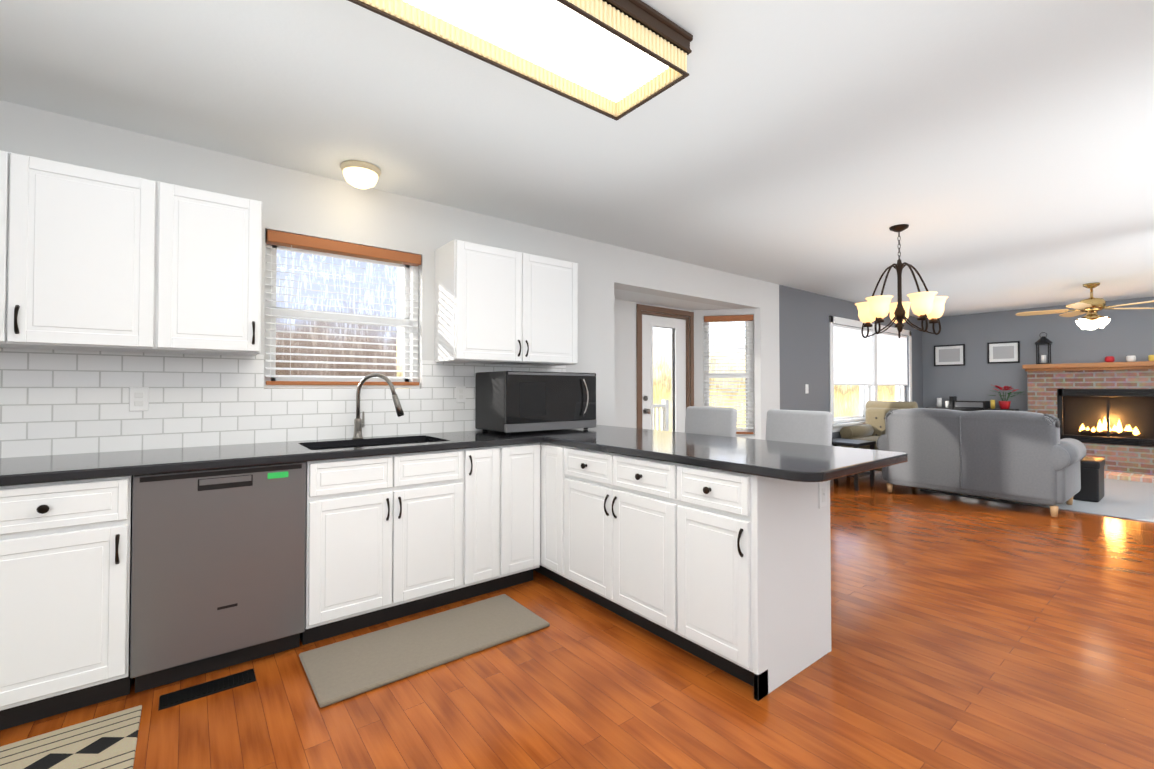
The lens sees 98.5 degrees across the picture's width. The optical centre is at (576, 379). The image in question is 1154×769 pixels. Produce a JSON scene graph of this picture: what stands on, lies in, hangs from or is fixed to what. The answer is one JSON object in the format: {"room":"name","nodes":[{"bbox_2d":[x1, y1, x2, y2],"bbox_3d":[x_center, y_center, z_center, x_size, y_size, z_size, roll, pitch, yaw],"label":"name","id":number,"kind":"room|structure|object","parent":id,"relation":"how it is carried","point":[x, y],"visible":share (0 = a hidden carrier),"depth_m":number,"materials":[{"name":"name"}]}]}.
{"room":"kitchen and living room","nodes":[
{"label":"kitchen and living room","id":0,"kind":"room"},
{"bbox_2d":[0,100,922,448],"bbox_3d":[0.812,0.121,5.137,13.400,2.550,0.720,1,-1,-38],"label":"wall","id":1,"kind":"structure","parent":0,"point":[794,340],"depth_m":3.97,"materials":[{"name":"paint"}]},
{"bbox_2d":[0,150,179,353],"bbox_3d":[-2.301,-0.513,2.049,0.994,0.750,0.329,1,-1,-38],"label":"upper cabinet","id":2,"kind":"object","parent":1,"relation":"attached to","point":[91,259],"depth_m":2.05,"materials":[{"name":"white wood"}]},
{"bbox_2d":[176,186,261,355],"bbox_3d":[-1.821,-0.507,2.424,0.452,0.750,0.329,1,-1,-38],"label":"upper cabinet","id":3,"kind":"object","parent":1,"relation":"attached to","point":[219,236],"depth_m":2.33,"materials":[{"name":"white wood"}]},
{"bbox_2d":[0,348,565,457],"bbox_3d":[-2.090,0.099,2.411,5.070,0.481,0.008,1,-1,-38],"label":"backsplash","id":4,"kind":"structure","parent":1,"relation":"attached to","point":[59,402],"depth_m":2.50,"materials":[{"name":"tile"}]},
{"bbox_2d":[129,387,148,410],"bbox_3d":[-2.105,0.093,2.389,0.072,0.116,0.008,1,-1,-38],"label":"outlet","id":5,"kind":"object","parent":4,"relation":"attached to","point":[138,398],"visible":1,"depth_m":2.39,"materials":[{"name":"white plastic"}]},
{"bbox_2d":[456,386,465,402],"bbox_3d":[-0.796,0.099,3.410,0.072,0.116,0.008,1,-1,-38],"label":"outlet","id":6,"kind":"object","parent":4,"relation":"attached to","point":[460,394],"visible":1,"depth_m":3.41,"materials":[{"name":"white plastic"}]},
{"bbox_2d":[264,230,420,387],"bbox_3d":[-1.419,-0.387,3.061,0.876,0.876,0.200,1,-1,-38],"label":"kitchen window","id":7,"kind":"structure","parent":1,"relation":"in","point":[409,263],"depth_m":3.00,"materials":[{"name":"white"}]},
{"bbox_2d":[435,239,577,365],"bbox_3d":[-0.460,-0.490,3.467,0.960,0.750,0.358,1,-1,-38],"label":"upper cabinet","id":8,"kind":"object","parent":1,"relation":"attached to","point":[494,305],"visible":1,"depth_m":3.28,"materials":[{"name":"white wood"}]},
{"bbox_2d":[636,304,693,432],"bbox_3d":[0.983,0.249,5.614,0.940,2.110,0.156,1,-1,-38],"label":"door frame","id":9,"kind":"structure","parent":1,"relation":"in","point":[682,367],"depth_m":5.67,"materials":[{"name":"brown"}]},
{"bbox_2d":[703,315,753,435],"bbox_3d":[1.773,-0.053,5.823,0.566,1.396,0.120,0,-1,13],"label":"bay window","id":10,"kind":"structure","parent":1,"relation":"in","point":[743,430],"depth_m":5.80,"materials":[{"name":"white"}]},
{"bbox_2d":[805,384,808,392],"bbox_3d":[2.930,0.115,6.323,0.072,0.116,0.014,1,-1,-38],"label":"light switch","id":11,"kind":"object","parent":1,"relation":"attached to","point":[806,389],"visible":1,"depth_m":6.31,"materials":[{"name":"white plastic"}]},
{"bbox_2d":[829,316,911,432],"bbox_3d":[4.520,-0.064,7.662,2.970,1.580,0.245,1,-1,-38],"label":"window","id":12,"kind":"structure","parent":1,"relation":"in","point":[869,365],"depth_m":7.50,"materials":[{"name":"white"}]},
{"bbox_2d":[0,471,1153,768],"bbox_3d":[3.002,1.302,2.311,13.400,0.100,6.400,1,-1,-38],"label":"floor","id":13,"kind":"structure","parent":0,"point":[974,633],"depth_m":2.01,"materials":[{"name":"brown wood"}]},
{"bbox_2d":[0,476,132,729],"bbox_3d":[-2.111,0.809,1.992,0.513,0.876,0.620,1,-1,-38],"label":"base cabinet","id":14,"kind":"object","parent":13,"relation":"on","point":[66,546],"depth_m":1.81,"materials":[{"name":"white wood"}]},
{"bbox_2d":[0,426,631,485],"bbox_3d":[-1.782,0.354,2.217,5.316,0.038,0.667,1,-1,-38],"label":"countertop","id":15,"kind":"structure","parent":14,"relation":"on","point":[69,467],"depth_m":2.23,"materials":[{"name":"grey stone"}]},
{"bbox_2d":[306,442,426,466],"bbox_3d":[-1.113,0.484,2.753,0.750,0.200,0.450,1,-1,-38],"label":"sink basin","id":16,"kind":"object","parent":15,"relation":"in","point":[364,446],"visible":0.1,"depth_m":2.90,"materials":[{"name":"grey"}]},
{"bbox_2d":[352,373,403,438],"bbox_3d":[-1.171,0.153,2.915,0.230,0.385,0.277,1,-1,-38],"label":"faucet","id":17,"kind":"object","parent":15,"relation":"on","point":[359,425],"visible":1,"depth_m":2.91,"materials":[{"name":"silver metal"}]},
{"bbox_2d":[475,371,595,434],"bbox_3d":[-0.271,0.151,3.484,0.740,0.403,0.462,1,-1,-38],"label":"microwave","id":18,"kind":"object","parent":15,"relation":"on","point":[508,402],"visible":0.98,"depth_m":3.29,"materials":[{"name":"black metal"}]},
{"bbox_2d":[0,705,141,768],"bbox_3d":[-2.033,1.219,0.531,2.270,0.008,1.685,1,-1,-38],"label":"runner rug","id":19,"kind":"object","parent":13,"relation":"on","point":[109,741],"visible":0.89,"depth_m":1.67,"materials":[{"name":"fabric"}]},
{"bbox_2d":[158,669,255,709],"bbox_3d":[-1.485,1.243,2.007,0.310,0.006,0.110,1,-1,-38],"label":"floor vent","id":20,"kind":"object","parent":13,"relation":"in","point":[171,699],"visible":1,"depth_m":1.99,"materials":[{"name":"black metal"}]},
{"bbox_2d":[130,462,305,692],"bbox_3d":[-1.660,0.814,2.327,0.598,0.871,0.592,1,-1,-38],"label":"dishwasher","id":21,"kind":"object","parent":13,"relation":"on","point":[218,569],"visible":0.9,"depth_m":2.08,"materials":[{"name":"silver metal"}]},
{"bbox_2d":[300,471,467,644],"bbox_3d":[-1.122,0.931,2.762,0.775,0.656,0.620,1,-1,-38],"label":"base cabinet","id":22,"kind":"object","parent":13,"relation":"on","point":[391,537],"depth_m":2.49,"materials":[{"name":"white wood"}]},
{"bbox_2d":[299,594,549,707],"bbox_3d":[-0.696,1.243,2.385,1.060,0.018,0.465,1,-1,-38],"label":"kitchen mat","id":23,"kind":"object","parent":13,"relation":"on","point":[344,670],"visible":0.98,"depth_m":2.30,"materials":[{"name":"beige fabric"}]},
{"bbox_2d":[412,445,511,597],"bbox_3d":[-0.726,0.826,3.073,0.346,0.876,0.620,1,-1,-38],"label":"base cabinet","id":24,"kind":"object","parent":13,"relation":"on","point":[486,472],"depth_m":2.84,"materials":[{"name":"white wood"}]},
{"bbox_2d":[512,443,539,585],"bbox_3d":[-0.546,0.828,3.214,0.344,0.876,0.620,1,-1,-38],"label":"base cabinet","id":25,"kind":"object","parent":13,"relation":"on","point":[525,457],"depth_m":3.01,"materials":[{"name":"white wood"}]},
{"bbox_2d":[520,425,611,432],"bbox_3d":[-0.051,0.375,3.578,0.899,0.038,0.390,1,-1,-38],"label":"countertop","id":26,"kind":"structure","parent":25,"relation":"on","point":[597,426],"depth_m":3.66,"materials":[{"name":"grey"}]},
{"bbox_2d":[545,443,552,579],"bbox_3d":[0.107,0.827,3.165,0.619,0.876,0.303,1,-1,-38],"label":"base cabinet","id":27,"kind":"object","parent":13,"relation":"on","point":[548,447],"depth_m":3.02,"materials":[{"name":"white wood"}]},
{"bbox_2d":[553,444,660,636],"bbox_3d":[0.426,0.821,2.757,0.619,0.876,0.966,1,-1,-38],"label":"base cabinet","id":28,"kind":"object","parent":13,"relation":"on","point":[607,506],"depth_m":2.58,"materials":[{"name":"white wood"}]},
{"bbox_2d":[685,406,736,436],"bbox_3d":[0.853,0.739,3.650,0.489,1.068,0.450,1,-1,-38],"label":"bar chair","id":29,"kind":"object","parent":13,"relation":"on","point":[719,421],"visible":0.15,"depth_m":3.73,"materials":[{"name":"fabric"}]},
{"bbox_2d":[661,461,830,700],"bbox_3d":[0.791,0.814,2.289,0.619,0.876,0.453,1,-1,-38],"label":"base cabinet","id":30,"kind":"object","parent":13,"relation":"on","point":[729,572],"depth_m":2.09,"materials":[{"name":"white wood"}]},
{"bbox_2d":[544,428,907,481],"bbox_3d":[0.662,0.361,2.669,0.906,0.038,1.680,1,-1,-38],"label":"countertop","id":31,"kind":"structure","parent":30,"relation":"on","point":[793,461],"depth_m":2.30,"materials":[{"name":"grey stone"}]},
{"bbox_2d":[818,481,826,508],"bbox_3d":[1.117,0.520,2.251,0.072,0.116,0.014,1,-1,-38],"label":"outlet","id":32,"kind":"object","parent":30,"relation":"attached to","point":[822,489],"visible":1,"depth_m":2.25,"materials":[{"name":"white plastic"}]},
{"bbox_2d":[765,409,832,445],"bbox_3d":[1.267,0.730,3.120,0.489,1.068,0.450,1,-1,-33],"label":"bar chair","id":33,"kind":"object","parent":13,"relation":"on","point":[805,427],"visible":0.17,"depth_m":3.18,"materials":[{"name":"fabric"}]},
{"bbox_2d":[832,438,875,490],"bbox_3d":[3.344,1.035,6.185,0.500,0.555,0.500,1,-1,-38],"label":"side table","id":34,"kind":"object","parent":13,"relation":"on","point":[848,442],"visible":0.54,"depth_m":6.06,"materials":[{"name":"black wood"}]},
{"bbox_2d":[840,401,917,477],"bbox_3d":[4.117,0.809,6.741,0.912,1.025,0.680,1,-1,-38],"label":"tufted armchair","id":35,"kind":"object","parent":13,"relation":"on","point":[872,428],"visible":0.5,"depth_m":6.91,"materials":[{"name":"beige fabric"}]},
{"bbox_2d":[925,407,1018,410],"bbox_3d":[6.448,0.904,8.139,0.396,0.880,1.140,1,-1,-38],"label":"console table","id":36,"kind":"object","parent":13,"relation":"on","point":[965,409],"visible":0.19,"depth_m":8.02,"materials":[{"name":"black wood"}]},
{"bbox_2d":[937,396,956,407],"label":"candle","id":37,"kind":"object","parent":36,"relation":"on","point":[950,403],"depth_m":8.36,"materials":[{"name":"white wax"}]},
{"bbox_2d":[954,400,989,408],"bbox_3d":[6.458,0.403,8.130,0.321,0.119,0.400,1,-1,-38],"label":"box","id":38,"kind":"object","parent":36,"relation":"on","point":[974,404],"visible":0.96,"depth_m":8.01,"materials":[{"name":"black"}]},
{"bbox_2d":[991,400,994,408],"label":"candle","id":39,"kind":"object","parent":36,"relation":"on","point":[992,401],"depth_m":7.90,"materials":[{"name":"yellow"}]},
{"bbox_2d":[990,385,1023,408],"bbox_3d":[6.704,0.260,7.770,0.422,0.393,0.470,1,-1,-38],"label":"plant","id":40,"kind":"object","parent":36,"relation":"on","point":[1004,404],"visible":1,"depth_m":7.76,"materials":[{"name":"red plant"}]},
{"bbox_2d":[919,478,1153,522],"bbox_3d":[6.158,1.295,5.459,2.750,0.012,3.280,1,-1,-38],"label":"area rug","id":41,"kind":"object","parent":13,"relation":"on","point":[1131,500],"visible":0.52,"depth_m":5.21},
{"bbox_2d":[876,408,1086,516],"bbox_3d":[4.352,0.800,5.440,0.986,0.973,1.620,1,-1,-38],"label":"sofa","id":42,"kind":"object","parent":41,"relation":"on","point":[1026,457],"visible":0.98,"depth_m":5.00,"materials":[{"name":"grey fabric"}]},
{"bbox_2d":[1073,457,1104,501],"bbox_3d":[5.474,1.072,5.487,0.460,0.431,0.460,1,-1,-38],"label":"ottoman","id":43,"kind":"object","parent":41,"relation":"on","point":[1092,479],"visible":0.4,"depth_m":5.24,"materials":[{"name":"black"}]},
{"bbox_2d":[1022,361,1153,482],"bbox_3d":[7.321,0.541,6.848,0.618,1.565,1.780,1,-1,-38],"label":"fireplace","id":44,"kind":"object","parent":13,"relation":"on","point":[1105,410],"visible":0.88,"depth_m":6.96,"materials":[{"name":"brick"}]},
{"bbox_2d":[1034,332,1052,363],"bbox_3d":[7.020,-0.475,7.479,0.210,0.482,0.210,1,-1,-38],"label":"lantern","id":45,"kind":"object","parent":44,"relation":"on","point":[1043,340],"visible":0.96,"depth_m":7.46,"materials":[{"name":"black metal"}]},
{"bbox_2d":[1105,356,1114,361],"bbox_3d":[7.431,-0.285,6.934,0.094,0.085,0.094,-1,-1,40],"label":"pot","id":46,"kind":"object","parent":44,"relation":"on","point":[1108,358],"depth_m":6.90,"materials":[{"name":"red ceramic"}]},
{"bbox_2d":[1126,356,1135,361],"bbox_3d":[7.554,-0.287,6.776,0.094,0.085,0.094,-1,-1,40],"label":"pot","id":47,"kind":"object","parent":44,"relation":"on","point":[1128,358],"depth_m":6.75,"materials":[{"name":"white ceramic"}]},
{"bbox_2d":[1148,355,1153,360],"bbox_3d":[7.677,-0.290,6.618,0.094,0.085,0.094,-1,-1,40],"label":"pot","id":48,"kind":"object","parent":44,"relation":"on","point":[1151,357],"depth_m":6.61,"materials":[{"name":"yellow ceramic"}]},
{"bbox_2d":[0,0,1153,316],"bbox_3d":[2.940,-1.247,2.430,13.400,0.100,6.600,1,-1,-38],"label":"ceiling","id":49,"kind":"structure","parent":0,"point":[996,154],"depth_m":2.33,"materials":[{"name":"white paint"}]},
{"bbox_2d":[340,160,380,188],"bbox_3d":[-1.218,-1.138,2.799,0.210,0.104,0.210,1,-1,-38],"label":"dome ceiling light","id":50,"kind":"object","parent":49,"relation":"attached to","point":[360,174],"visible":1,"depth_m":2.74,"materials":[{"name":"beige glass"}]},
{"bbox_2d":[348,0,692,120],"bbox_3d":[-0.221,-1.139,1.497,1.286,0.143,0.396,1,-1,-38],"label":"ceiling light","id":51,"kind":"object","parent":49,"relation":"attached to","point":[616,60],"visible":1,"depth_m":1.64,"materials":[{"name":"white plastic"}]},
{"bbox_2d":[855,224,947,337],"bbox_3d":[2.456,-0.755,3.819,0.612,0.837,0.593,1,-1,-38],"label":"chandelier","id":52,"kind":"object","parent":49,"relation":"hanging from","point":[926,305],"visible":1,"depth_m":3.73,"materials":[{"name":"beige glass"}]},
{"bbox_2d":[1015,283,1153,329],"bbox_3d":[6.069,-0.869,5.899,1.278,0.545,1.286,1,-1,-38],"label":"fan light","id":53,"kind":"object","parent":49,"relation":"hanging from","point":[1091,306],"visible":1,"depth_m":5.86,"materials":[{"name":"gold metal"}]},
{"bbox_2d":[922,297,1153,411],"bbox_3d":[8.205,0.091,6.390,0.200,2.450,6.400,1,-1,-38],"label":"wall","id":54,"kind":"structure","parent":0,"point":[1121,335],"depth_m":7.83,"materials":[{"name":"grey paint"}]},
{"bbox_2d":[934,344,964,365],"bbox_3d":[6.394,-0.420,8.537,0.022,0.360,0.440,1,-1,-38],"label":"picture frame","id":55,"kind":"object","parent":54,"relation":"attached to","point":[949,355],"visible":1,"depth_m":8.53,"materials":[{"name":"black"}]},
{"bbox_2d":[987,341,1019,363],"bbox_3d":[6.837,-0.439,7.969,0.022,0.340,0.400,1,-1,-38],"label":"picture frame","id":56,"kind":"object","parent":54,"relation":"attached to","point":[1003,352],"visible":0.98,"depth_m":7.97,"materials":[{"name":"black"}]},
{"label":"outside","id":57,"kind":"structure","parent":0,"visible":0},
{"bbox_2d":[264,250,396,388],"bbox_3d":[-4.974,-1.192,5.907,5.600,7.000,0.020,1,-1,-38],"label":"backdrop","id":58,"kind":"structure","parent":57,"point":[309,264],"depth_m":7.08,"materials":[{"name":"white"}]},
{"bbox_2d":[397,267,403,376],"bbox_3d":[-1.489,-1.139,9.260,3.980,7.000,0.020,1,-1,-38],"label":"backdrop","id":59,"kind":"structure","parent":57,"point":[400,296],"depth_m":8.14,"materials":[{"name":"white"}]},
{"bbox_2d":[653,399,668,430],"bbox_3d":[0.404,0.925,6.950,4.603,1.200,2.300,1,-1,-38],"label":"deck railing","id":60,"kind":"object","parent":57,"point":[665,411],"depth_m":8.99,"materials":[{"name":"white wood"}]},
{"bbox_2d":[653,321,895,430],"bbox_3d":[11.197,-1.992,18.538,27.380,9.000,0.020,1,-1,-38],"label":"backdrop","id":61,"kind":"structure","parent":57,"point":[659,388],"depth_m":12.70,"materials":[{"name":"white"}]}
]}

